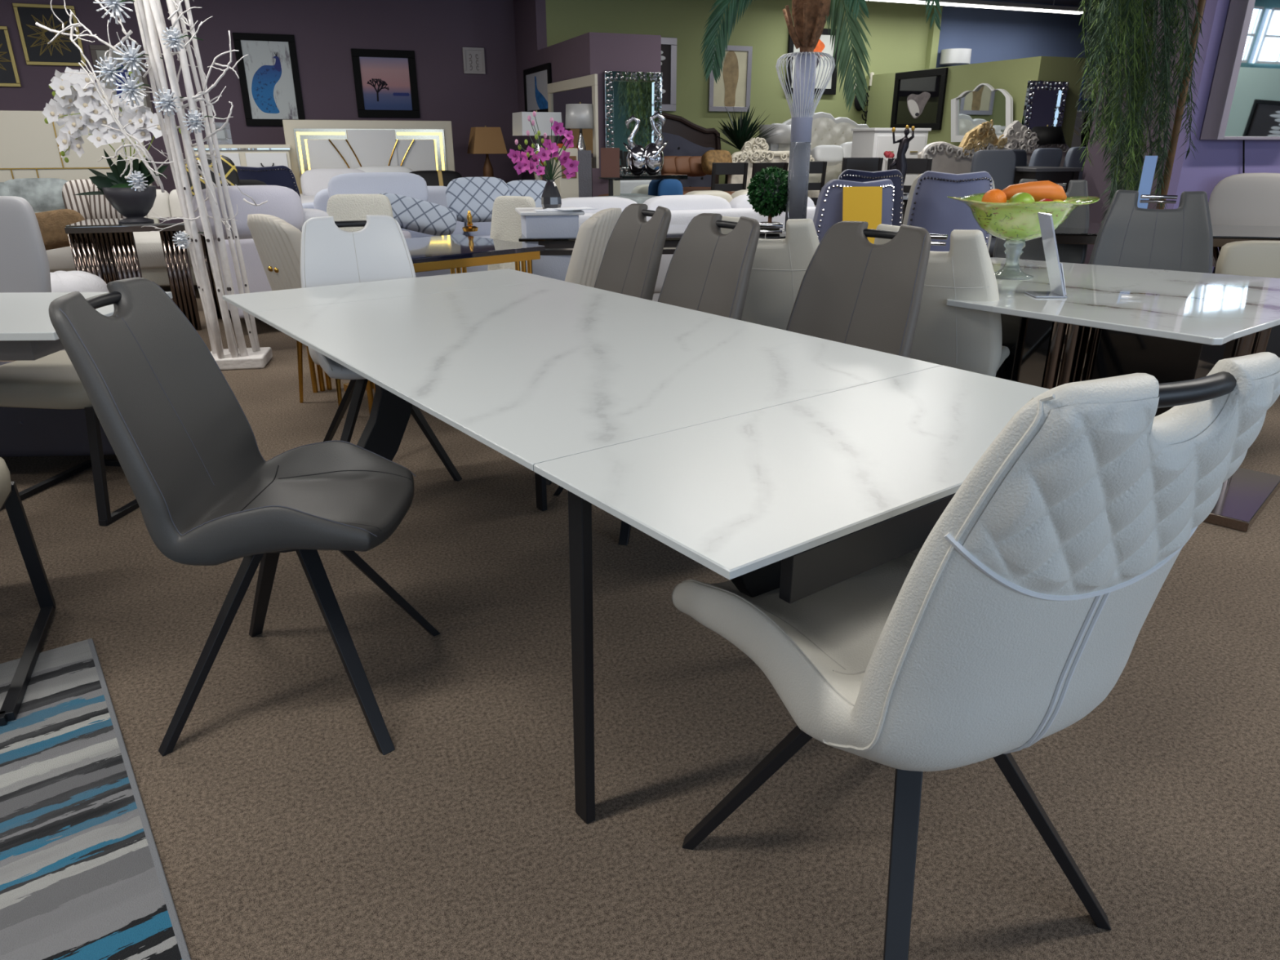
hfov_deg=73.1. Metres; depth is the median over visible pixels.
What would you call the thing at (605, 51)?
wall
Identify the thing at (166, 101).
flower
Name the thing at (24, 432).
table base
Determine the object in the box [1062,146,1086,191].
chair
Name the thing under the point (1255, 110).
mirror glass
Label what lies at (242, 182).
armchair
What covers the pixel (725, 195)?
sofa
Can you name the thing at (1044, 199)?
apple
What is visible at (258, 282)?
chaise
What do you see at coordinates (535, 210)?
paper sheet
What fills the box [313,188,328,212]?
cushion
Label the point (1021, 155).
chair
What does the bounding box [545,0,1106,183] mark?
wall
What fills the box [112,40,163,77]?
flower
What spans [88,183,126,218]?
pillow
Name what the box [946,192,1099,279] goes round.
fruit bowl
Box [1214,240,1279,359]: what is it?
chair
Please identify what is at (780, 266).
dining chair
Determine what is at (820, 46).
flower
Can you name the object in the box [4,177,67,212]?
pillow
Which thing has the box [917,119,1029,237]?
headboard
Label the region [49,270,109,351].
chair
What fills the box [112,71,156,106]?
flower
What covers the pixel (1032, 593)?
dining chair
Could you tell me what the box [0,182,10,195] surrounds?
pillow
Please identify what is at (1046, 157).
chair
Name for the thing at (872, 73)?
candle
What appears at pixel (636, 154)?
figurine
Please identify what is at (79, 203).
pillow
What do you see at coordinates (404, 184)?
pillow
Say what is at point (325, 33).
wall
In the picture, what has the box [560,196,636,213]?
cushion
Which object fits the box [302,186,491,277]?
sofa
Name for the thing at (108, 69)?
flower
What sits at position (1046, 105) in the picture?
mirror glass
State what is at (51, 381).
chair
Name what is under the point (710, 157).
pillow
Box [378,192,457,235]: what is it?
pillow
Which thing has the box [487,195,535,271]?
boucle chair
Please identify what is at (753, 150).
headboard
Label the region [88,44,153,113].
framed picture
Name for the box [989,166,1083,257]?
dining table
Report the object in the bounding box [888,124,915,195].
bronze statue
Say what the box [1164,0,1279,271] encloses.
wall
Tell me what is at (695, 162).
pillow
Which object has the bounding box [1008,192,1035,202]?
apple
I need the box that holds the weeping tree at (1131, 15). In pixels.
[1075,0,1205,223]
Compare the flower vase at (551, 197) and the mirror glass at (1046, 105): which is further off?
the mirror glass at (1046, 105)
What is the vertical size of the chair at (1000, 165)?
1.215 m
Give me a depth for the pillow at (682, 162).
9.31 m
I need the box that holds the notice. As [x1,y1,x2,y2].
[842,186,882,244]
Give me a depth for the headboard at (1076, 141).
11.67 m
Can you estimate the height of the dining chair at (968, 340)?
1.002 m
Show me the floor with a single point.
(281, 827)
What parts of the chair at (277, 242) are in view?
gold knob, backrest, gold knob, leg, leg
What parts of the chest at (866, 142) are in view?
drawer, drawer, drawer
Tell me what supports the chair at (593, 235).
on the floor
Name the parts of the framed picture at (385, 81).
art panel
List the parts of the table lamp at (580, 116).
lamp shade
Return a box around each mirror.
[546,73,599,168]
[603,71,662,174]
[951,83,1013,142]
[1021,80,1068,135]
[1200,0,1279,139]
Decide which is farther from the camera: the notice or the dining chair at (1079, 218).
the dining chair at (1079, 218)
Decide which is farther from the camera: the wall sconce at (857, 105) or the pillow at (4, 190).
the wall sconce at (857, 105)
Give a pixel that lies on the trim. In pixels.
(934, 33)
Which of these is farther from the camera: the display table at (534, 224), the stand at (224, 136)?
the stand at (224, 136)
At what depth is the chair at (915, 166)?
6.52 m
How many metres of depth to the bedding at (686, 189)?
9.65 m
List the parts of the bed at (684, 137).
tufted panel, headboard frame, crest moulding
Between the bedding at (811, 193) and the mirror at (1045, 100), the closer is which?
the mirror at (1045, 100)
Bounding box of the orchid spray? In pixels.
[506,111,578,179]
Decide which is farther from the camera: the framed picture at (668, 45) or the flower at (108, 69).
the framed picture at (668, 45)
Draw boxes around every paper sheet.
[533,208,573,212]
[543,207,579,210]
[553,207,596,210]
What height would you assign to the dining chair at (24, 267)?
1.041 m
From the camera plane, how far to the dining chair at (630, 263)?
3.58 m
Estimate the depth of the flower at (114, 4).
4.44 m
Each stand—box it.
[203,122,232,144]
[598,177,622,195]
[604,173,687,195]
[883,158,888,170]
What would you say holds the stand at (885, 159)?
on the floor
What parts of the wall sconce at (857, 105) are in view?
plate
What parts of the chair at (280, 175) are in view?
nailhead trim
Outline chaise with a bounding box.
[213,229,411,321]
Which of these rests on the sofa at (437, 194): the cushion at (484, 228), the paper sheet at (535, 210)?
the cushion at (484, 228)
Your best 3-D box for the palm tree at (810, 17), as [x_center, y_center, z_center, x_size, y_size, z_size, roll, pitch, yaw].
[0.876,-2.567,4.678,1.316,1.058,0.796,19,28,40]
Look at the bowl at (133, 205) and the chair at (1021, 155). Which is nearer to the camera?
the bowl at (133, 205)
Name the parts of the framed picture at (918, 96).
art panel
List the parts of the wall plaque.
art panel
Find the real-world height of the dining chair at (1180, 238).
1.053 m
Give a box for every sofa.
[34,189,196,286]
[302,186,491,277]
[560,194,816,301]
[684,189,748,202]
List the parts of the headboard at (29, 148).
gold trim, gold trim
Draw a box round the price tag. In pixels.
[1137,106,1157,208]
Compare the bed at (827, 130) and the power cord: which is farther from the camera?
the bed at (827, 130)
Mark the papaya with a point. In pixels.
(1039, 190)
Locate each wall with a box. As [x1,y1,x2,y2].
[0,0,521,194]
[513,0,586,181]
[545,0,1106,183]
[586,31,661,196]
[862,57,1032,147]
[1029,56,1085,156]
[1081,0,1206,264]
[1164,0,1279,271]
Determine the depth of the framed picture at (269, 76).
10.19 m
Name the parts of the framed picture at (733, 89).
art panel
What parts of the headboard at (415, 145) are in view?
upholstered panel, panel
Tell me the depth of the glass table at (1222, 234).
5.25 m
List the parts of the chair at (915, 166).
post, post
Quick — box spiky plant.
[714,105,782,183]
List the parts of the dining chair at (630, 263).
leg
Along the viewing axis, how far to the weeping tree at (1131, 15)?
5.67 m
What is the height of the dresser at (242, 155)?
1.150 m
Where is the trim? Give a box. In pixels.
[924,4,942,69]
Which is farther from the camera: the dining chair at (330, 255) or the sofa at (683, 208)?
the sofa at (683, 208)
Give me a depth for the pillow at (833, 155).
10.38 m
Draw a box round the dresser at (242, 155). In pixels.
[193,144,291,169]
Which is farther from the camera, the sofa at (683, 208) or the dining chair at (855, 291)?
the sofa at (683, 208)
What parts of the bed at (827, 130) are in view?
tufted panel, headboard frame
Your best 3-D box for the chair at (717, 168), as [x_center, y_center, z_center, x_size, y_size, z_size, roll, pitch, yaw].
[0.817,-2.662,8.810,0.363,1.092,0.514,-6,22,-14]
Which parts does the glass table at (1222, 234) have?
glass, tube leg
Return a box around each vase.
[541,179,561,208]
[775,51,835,234]
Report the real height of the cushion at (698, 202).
0.460 m
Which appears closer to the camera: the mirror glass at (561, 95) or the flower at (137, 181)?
the flower at (137, 181)
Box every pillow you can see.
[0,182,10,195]
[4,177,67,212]
[35,208,84,250]
[62,179,93,219]
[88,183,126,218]
[183,154,239,196]
[191,185,304,239]
[298,208,328,232]
[300,168,364,195]
[328,172,428,201]
[355,165,413,173]
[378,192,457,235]
[408,170,462,186]
[445,177,510,222]
[506,179,546,207]
[657,178,683,195]
[661,155,677,173]
[674,155,691,176]
[688,155,706,176]
[701,150,732,174]
[810,145,844,165]
[839,142,852,164]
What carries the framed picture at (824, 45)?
attached to the wall at (899, 32)
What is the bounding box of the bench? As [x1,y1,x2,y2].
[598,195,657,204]
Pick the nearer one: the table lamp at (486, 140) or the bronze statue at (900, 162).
the bronze statue at (900, 162)
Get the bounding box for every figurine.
[622,115,644,174]
[644,111,667,174]
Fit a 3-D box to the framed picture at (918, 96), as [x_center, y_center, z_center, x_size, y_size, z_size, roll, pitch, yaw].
[3.500,-4.782,10.892,0.031,0.692,0.988,-8,23,-20]
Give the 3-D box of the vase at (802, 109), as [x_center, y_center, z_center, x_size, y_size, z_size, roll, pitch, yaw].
[0.943,-1.963,5.083,0.335,0.988,0.333,0,21,0]
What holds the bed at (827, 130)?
on the floor
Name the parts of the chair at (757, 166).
post, post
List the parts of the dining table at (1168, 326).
pedestal panel, pedestal panel, plate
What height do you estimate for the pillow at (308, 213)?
0.140 m
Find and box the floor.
[0,284,1279,959]
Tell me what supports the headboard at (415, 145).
on the bed at (310, 198)
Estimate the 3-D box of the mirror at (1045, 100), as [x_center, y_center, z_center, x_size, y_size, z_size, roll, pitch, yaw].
[4.349,-3.988,9.280,0.531,0.552,0.056,-8,23,-20]
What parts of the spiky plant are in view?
tall planter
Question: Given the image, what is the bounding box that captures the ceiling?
[1002,0,1106,6]
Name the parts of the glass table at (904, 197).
glass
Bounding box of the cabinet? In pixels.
[551,147,591,199]
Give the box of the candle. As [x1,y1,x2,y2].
[868,71,874,85]
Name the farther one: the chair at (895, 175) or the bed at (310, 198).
the bed at (310, 198)
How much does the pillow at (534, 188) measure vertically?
0.302 m
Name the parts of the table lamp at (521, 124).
lamp shade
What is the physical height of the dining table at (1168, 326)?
0.760 m
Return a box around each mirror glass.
[551,86,593,157]
[613,80,653,167]
[957,84,1005,135]
[1028,88,1060,128]
[1224,0,1279,137]
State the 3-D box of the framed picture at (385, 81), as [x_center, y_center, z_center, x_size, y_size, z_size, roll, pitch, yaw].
[-3.128,-4.881,10.650,0.748,0.761,0.031,-8,23,-20]
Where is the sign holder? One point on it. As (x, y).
(1055, 268)
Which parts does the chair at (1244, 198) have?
backrest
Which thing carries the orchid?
in the bowl at (133, 205)
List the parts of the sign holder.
acrylic panel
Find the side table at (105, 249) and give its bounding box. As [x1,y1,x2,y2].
[64,217,231,330]
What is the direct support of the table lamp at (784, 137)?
on the nightstand
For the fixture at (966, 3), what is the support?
hanging from the ceiling
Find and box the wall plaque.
[462,47,485,74]
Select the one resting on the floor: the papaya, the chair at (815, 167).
the chair at (815, 167)
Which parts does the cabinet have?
woven panel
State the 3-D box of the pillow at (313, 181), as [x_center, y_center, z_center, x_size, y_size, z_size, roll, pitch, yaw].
[-3.230,-3.128,9.180,0.700,0.345,0.256,-8,23,-19]
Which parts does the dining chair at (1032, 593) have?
leg, leg, leg, quilted panel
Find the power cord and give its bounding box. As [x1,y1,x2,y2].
[1242,139,1244,173]
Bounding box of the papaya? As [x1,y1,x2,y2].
[1001,180,1066,201]
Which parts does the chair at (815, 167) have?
post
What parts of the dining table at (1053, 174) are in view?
leg, leg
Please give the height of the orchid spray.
0.387 m
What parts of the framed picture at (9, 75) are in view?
art panel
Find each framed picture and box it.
[0,26,21,87]
[12,3,86,66]
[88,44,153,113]
[232,32,305,125]
[351,48,420,117]
[523,62,551,111]
[660,37,676,111]
[707,45,752,111]
[785,27,839,94]
[889,67,948,129]
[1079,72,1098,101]
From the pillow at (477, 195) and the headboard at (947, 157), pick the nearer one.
the pillow at (477, 195)
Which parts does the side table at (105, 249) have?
fluted leg, fluted leg, glass, fluted leg, fluted leg, fluted leg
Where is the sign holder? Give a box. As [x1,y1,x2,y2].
[1024,212,1066,297]
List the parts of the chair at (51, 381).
seat, leg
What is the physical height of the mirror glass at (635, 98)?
0.872 m
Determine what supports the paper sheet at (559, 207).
on the paper sheet at (535, 210)
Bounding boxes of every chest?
[850,128,931,217]
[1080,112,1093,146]
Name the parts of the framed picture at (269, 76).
art panel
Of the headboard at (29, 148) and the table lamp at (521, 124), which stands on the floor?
the headboard at (29, 148)
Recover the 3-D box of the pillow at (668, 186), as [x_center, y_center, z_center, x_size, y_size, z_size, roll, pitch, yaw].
[0.281,-2.626,8.019,0.240,0.320,0.200,0,21,0]
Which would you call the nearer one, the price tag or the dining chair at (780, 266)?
the dining chair at (780, 266)
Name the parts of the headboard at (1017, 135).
carved moulding, headboard panel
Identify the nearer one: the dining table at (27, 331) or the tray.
the dining table at (27, 331)
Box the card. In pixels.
[600,147,619,177]
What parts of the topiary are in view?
stem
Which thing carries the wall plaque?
attached to the wall at (325, 33)
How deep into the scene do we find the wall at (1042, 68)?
9.29 m
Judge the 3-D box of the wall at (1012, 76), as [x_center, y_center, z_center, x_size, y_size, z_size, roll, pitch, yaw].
[3.696,-4.036,10.910,0.120,2.118,3.000,-8,23,-20]
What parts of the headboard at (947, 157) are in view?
headboard panel, carved moulding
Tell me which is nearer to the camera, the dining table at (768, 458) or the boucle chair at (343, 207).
the dining table at (768, 458)
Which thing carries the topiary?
on the glass table at (553, 246)
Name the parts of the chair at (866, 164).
post, post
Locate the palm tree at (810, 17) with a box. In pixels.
[699,0,942,112]
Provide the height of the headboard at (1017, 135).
1.383 m
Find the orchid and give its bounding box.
[41,66,181,195]
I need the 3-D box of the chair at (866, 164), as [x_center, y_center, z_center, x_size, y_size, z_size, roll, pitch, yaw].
[1.804,-2.185,7.499,0.332,1.161,0.514,-2,21,-5]
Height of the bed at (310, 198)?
0.640 m
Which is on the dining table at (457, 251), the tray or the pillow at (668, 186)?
the tray
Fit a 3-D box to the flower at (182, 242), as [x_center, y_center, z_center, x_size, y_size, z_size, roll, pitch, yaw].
[-2.589,-1.393,4.979,0.104,0.101,0.252,0,21,0]
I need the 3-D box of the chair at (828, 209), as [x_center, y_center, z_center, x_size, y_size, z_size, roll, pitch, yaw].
[1.143,-1.179,5.020,0.466,1.096,0.712,-2,21,-6]
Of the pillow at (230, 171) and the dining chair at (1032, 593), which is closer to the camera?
the dining chair at (1032, 593)
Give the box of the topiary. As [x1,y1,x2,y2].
[746,166,788,230]
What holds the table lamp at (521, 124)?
on the chest
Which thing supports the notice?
attached to the chair at (828, 209)
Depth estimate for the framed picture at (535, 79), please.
10.31 m
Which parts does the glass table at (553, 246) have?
glass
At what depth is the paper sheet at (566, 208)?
5.00 m
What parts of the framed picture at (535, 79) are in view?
art panel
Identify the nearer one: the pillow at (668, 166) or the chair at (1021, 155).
the chair at (1021, 155)
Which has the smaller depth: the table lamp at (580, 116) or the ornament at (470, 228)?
the ornament at (470, 228)
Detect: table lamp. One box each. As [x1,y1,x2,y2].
[466,125,506,177]
[512,110,561,180]
[564,102,593,150]
[759,124,791,143]
[1029,124,1065,144]
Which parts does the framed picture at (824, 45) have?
art panel, painted stem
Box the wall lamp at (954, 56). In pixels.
[939,48,971,65]
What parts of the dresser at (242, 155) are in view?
drawer, mirror trim, drawer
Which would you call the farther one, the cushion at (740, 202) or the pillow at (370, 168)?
the pillow at (370, 168)
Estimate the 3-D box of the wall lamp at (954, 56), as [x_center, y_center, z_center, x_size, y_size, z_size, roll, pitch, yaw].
[4.373,-5.863,11.975,0.402,0.180,0.402,-8,23,-20]
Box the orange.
[981,188,1006,202]
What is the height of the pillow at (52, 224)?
0.306 m
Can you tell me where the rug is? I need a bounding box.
[0,638,191,959]
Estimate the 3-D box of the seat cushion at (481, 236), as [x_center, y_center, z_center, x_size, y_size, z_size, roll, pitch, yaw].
[-1.188,-2.072,7.703,0.622,0.200,0.780,-8,23,-20]
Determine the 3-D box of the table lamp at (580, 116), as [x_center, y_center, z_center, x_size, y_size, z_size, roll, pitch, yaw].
[-0.591,-3.382,8.684,0.311,0.764,0.311,-8,23,-20]
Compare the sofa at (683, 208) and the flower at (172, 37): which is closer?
the flower at (172, 37)
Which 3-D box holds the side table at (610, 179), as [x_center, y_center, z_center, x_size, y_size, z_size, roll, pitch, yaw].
[-0.269,-2.305,8.054,0.240,0.977,0.240,0,21,0]
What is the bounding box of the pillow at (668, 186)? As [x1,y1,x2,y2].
[657,178,683,195]
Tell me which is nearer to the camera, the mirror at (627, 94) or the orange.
the orange
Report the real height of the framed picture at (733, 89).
0.772 m
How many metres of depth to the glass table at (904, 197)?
6.00 m
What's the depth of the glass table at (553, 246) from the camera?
5.05 m
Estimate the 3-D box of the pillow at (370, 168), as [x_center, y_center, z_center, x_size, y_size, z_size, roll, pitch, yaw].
[-2.782,-3.220,9.388,0.700,0.364,0.261,-8,23,-19]
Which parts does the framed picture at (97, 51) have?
art panel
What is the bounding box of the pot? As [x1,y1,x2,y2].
[760,221,779,230]
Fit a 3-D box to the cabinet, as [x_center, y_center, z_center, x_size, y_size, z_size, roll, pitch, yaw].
[-0.677,-2.683,8.687,0.330,1.220,0.308,-8,23,-20]
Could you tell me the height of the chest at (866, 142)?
1.420 m
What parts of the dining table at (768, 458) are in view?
curved leg, tabletop panel, leg, leg, tabletop panel, tabletop panel, rail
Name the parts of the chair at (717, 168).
post, post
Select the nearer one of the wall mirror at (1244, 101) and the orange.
the orange
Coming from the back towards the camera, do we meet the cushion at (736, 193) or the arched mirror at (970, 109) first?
the arched mirror at (970, 109)
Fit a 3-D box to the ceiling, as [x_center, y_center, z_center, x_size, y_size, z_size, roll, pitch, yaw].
[3.956,-4.600,6.534,35.000,0.100,18.400,-8,23,-20]
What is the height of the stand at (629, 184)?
0.990 m
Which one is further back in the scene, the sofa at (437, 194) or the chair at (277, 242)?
the sofa at (437, 194)
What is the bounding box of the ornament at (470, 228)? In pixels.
[462,209,478,231]
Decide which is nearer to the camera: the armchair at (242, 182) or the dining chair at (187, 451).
the dining chair at (187, 451)
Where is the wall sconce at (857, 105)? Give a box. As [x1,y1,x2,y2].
[853,71,874,124]
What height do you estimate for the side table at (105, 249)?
0.755 m
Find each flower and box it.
[93,0,134,24]
[93,55,141,87]
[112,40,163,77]
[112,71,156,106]
[126,170,167,191]
[152,88,184,116]
[160,26,203,52]
[172,231,204,248]
[182,109,222,133]
[813,39,825,56]
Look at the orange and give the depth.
3.41 m
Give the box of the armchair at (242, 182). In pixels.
[239,179,266,185]
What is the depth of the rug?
1.70 m
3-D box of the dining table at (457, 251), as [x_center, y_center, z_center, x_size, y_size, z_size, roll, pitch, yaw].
[-1.207,-0.875,4.701,1.120,0.760,0.850,-19,28,-40]
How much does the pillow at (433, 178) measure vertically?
0.260 m
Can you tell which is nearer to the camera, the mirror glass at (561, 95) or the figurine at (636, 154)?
the figurine at (636, 154)
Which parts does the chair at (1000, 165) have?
seat, backrest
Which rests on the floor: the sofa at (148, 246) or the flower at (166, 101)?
the sofa at (148, 246)
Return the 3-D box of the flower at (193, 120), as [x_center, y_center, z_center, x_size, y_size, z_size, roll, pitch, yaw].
[-2.402,-1.969,4.751,0.121,0.121,0.257,0,21,0]
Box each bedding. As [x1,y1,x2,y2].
[596,186,734,196]
[807,190,819,206]
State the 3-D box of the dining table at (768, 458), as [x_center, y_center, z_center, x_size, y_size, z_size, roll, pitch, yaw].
[-0.230,-0.052,2.601,1.180,0.760,2.710,-15,26,-34]
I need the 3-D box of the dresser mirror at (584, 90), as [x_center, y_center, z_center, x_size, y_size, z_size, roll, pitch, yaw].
[-0.731,-3.805,9.225,0.032,0.858,1.700,-8,23,-20]
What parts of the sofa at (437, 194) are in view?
frame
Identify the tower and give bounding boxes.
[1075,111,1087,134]
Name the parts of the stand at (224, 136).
art panel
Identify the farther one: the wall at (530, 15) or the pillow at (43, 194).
the wall at (530, 15)
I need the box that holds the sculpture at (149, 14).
[35,0,272,370]
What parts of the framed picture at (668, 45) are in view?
art panel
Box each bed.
[299,193,315,203]
[596,112,734,196]
[768,111,869,206]
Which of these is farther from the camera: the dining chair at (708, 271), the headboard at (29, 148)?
the headboard at (29, 148)
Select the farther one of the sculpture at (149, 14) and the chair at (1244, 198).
the chair at (1244, 198)
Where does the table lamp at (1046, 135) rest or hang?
on the lamp stand
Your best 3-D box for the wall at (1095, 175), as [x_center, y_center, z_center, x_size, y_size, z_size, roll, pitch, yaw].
[4.001,-2.999,6.874,0.110,3.130,0.830,-8,23,-20]
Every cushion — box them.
[45,231,192,271]
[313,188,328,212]
[401,186,464,237]
[464,222,491,235]
[473,235,490,238]
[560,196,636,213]
[642,194,731,210]
[728,194,814,208]
[730,189,748,198]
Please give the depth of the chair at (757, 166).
8.58 m
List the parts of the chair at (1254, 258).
backrest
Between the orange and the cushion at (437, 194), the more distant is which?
the cushion at (437, 194)
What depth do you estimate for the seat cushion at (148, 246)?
7.35 m
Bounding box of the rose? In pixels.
[883,151,894,158]
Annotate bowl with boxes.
[102,185,155,223]
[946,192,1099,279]
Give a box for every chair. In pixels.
[0,195,51,292]
[0,350,139,525]
[0,457,56,725]
[48,277,439,755]
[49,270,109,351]
[235,165,301,199]
[247,213,343,417]
[300,214,462,481]
[326,194,393,231]
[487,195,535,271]
[546,203,671,484]
[553,213,759,545]
[564,208,622,287]
[671,351,1279,959]
[711,162,748,191]
[720,215,819,330]
[751,162,788,177]
[786,221,931,357]
[808,160,826,204]
[813,178,894,242]
[837,168,903,226]
[841,157,883,172]
[874,223,1009,377]
[887,157,932,224]
[902,170,995,251]
[970,149,1016,255]
[992,178,1089,362]
[1008,149,1026,166]
[1028,147,1062,167]
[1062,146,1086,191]
[1080,189,1213,379]
[1208,173,1279,273]
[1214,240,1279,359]
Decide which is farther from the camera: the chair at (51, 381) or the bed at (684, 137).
the bed at (684, 137)
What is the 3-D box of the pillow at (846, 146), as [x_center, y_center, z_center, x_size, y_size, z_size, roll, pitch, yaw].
[2.655,-4.005,10.602,0.520,0.274,0.234,-8,23,-19]
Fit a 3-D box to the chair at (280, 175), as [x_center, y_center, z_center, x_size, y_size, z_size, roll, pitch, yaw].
[-3.605,-2.483,8.378,0.660,1.076,0.712,-8,23,-19]
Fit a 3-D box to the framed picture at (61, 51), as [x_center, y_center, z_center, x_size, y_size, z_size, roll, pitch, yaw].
[-6.366,-4.800,9.329,0.564,0.591,0.030,-8,23,-20]
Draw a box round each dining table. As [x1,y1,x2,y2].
[0,291,172,360]
[222,268,1048,823]
[306,234,545,413]
[946,257,1279,532]
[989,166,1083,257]
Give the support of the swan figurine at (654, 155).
on the stand at (629, 184)
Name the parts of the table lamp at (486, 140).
lamp shade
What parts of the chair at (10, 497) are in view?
seat, seat rail, leg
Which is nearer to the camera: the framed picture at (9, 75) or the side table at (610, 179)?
the side table at (610, 179)
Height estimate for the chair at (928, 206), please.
1.136 m
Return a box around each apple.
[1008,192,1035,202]
[1038,198,1053,201]
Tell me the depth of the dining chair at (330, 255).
3.51 m
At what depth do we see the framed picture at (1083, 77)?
13.15 m
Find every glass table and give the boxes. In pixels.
[518,223,786,255]
[902,192,909,224]
[1040,222,1279,353]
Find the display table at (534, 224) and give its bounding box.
[515,206,584,280]
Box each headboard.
[0,110,152,185]
[282,119,455,193]
[727,137,814,191]
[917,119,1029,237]
[1000,120,1069,167]
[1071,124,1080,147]
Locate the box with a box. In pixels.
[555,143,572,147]
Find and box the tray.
[462,225,478,231]
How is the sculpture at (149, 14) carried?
on the floor
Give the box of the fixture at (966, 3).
[865,0,1087,14]
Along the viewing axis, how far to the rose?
9.29 m
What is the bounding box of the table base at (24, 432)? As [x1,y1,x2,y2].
[0,361,115,457]
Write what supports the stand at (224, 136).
on the dresser at (242, 155)
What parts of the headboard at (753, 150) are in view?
headboard panel, carved moulding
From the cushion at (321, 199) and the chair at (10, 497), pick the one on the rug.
the chair at (10, 497)
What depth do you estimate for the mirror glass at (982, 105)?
9.83 m
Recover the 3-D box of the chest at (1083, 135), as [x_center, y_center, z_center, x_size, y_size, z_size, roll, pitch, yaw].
[6.404,-4.520,12.769,0.352,1.662,0.467,-8,23,-20]
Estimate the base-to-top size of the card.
0.260 m
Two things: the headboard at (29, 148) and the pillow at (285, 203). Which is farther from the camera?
the headboard at (29, 148)
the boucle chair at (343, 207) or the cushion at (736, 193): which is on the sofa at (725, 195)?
the cushion at (736, 193)

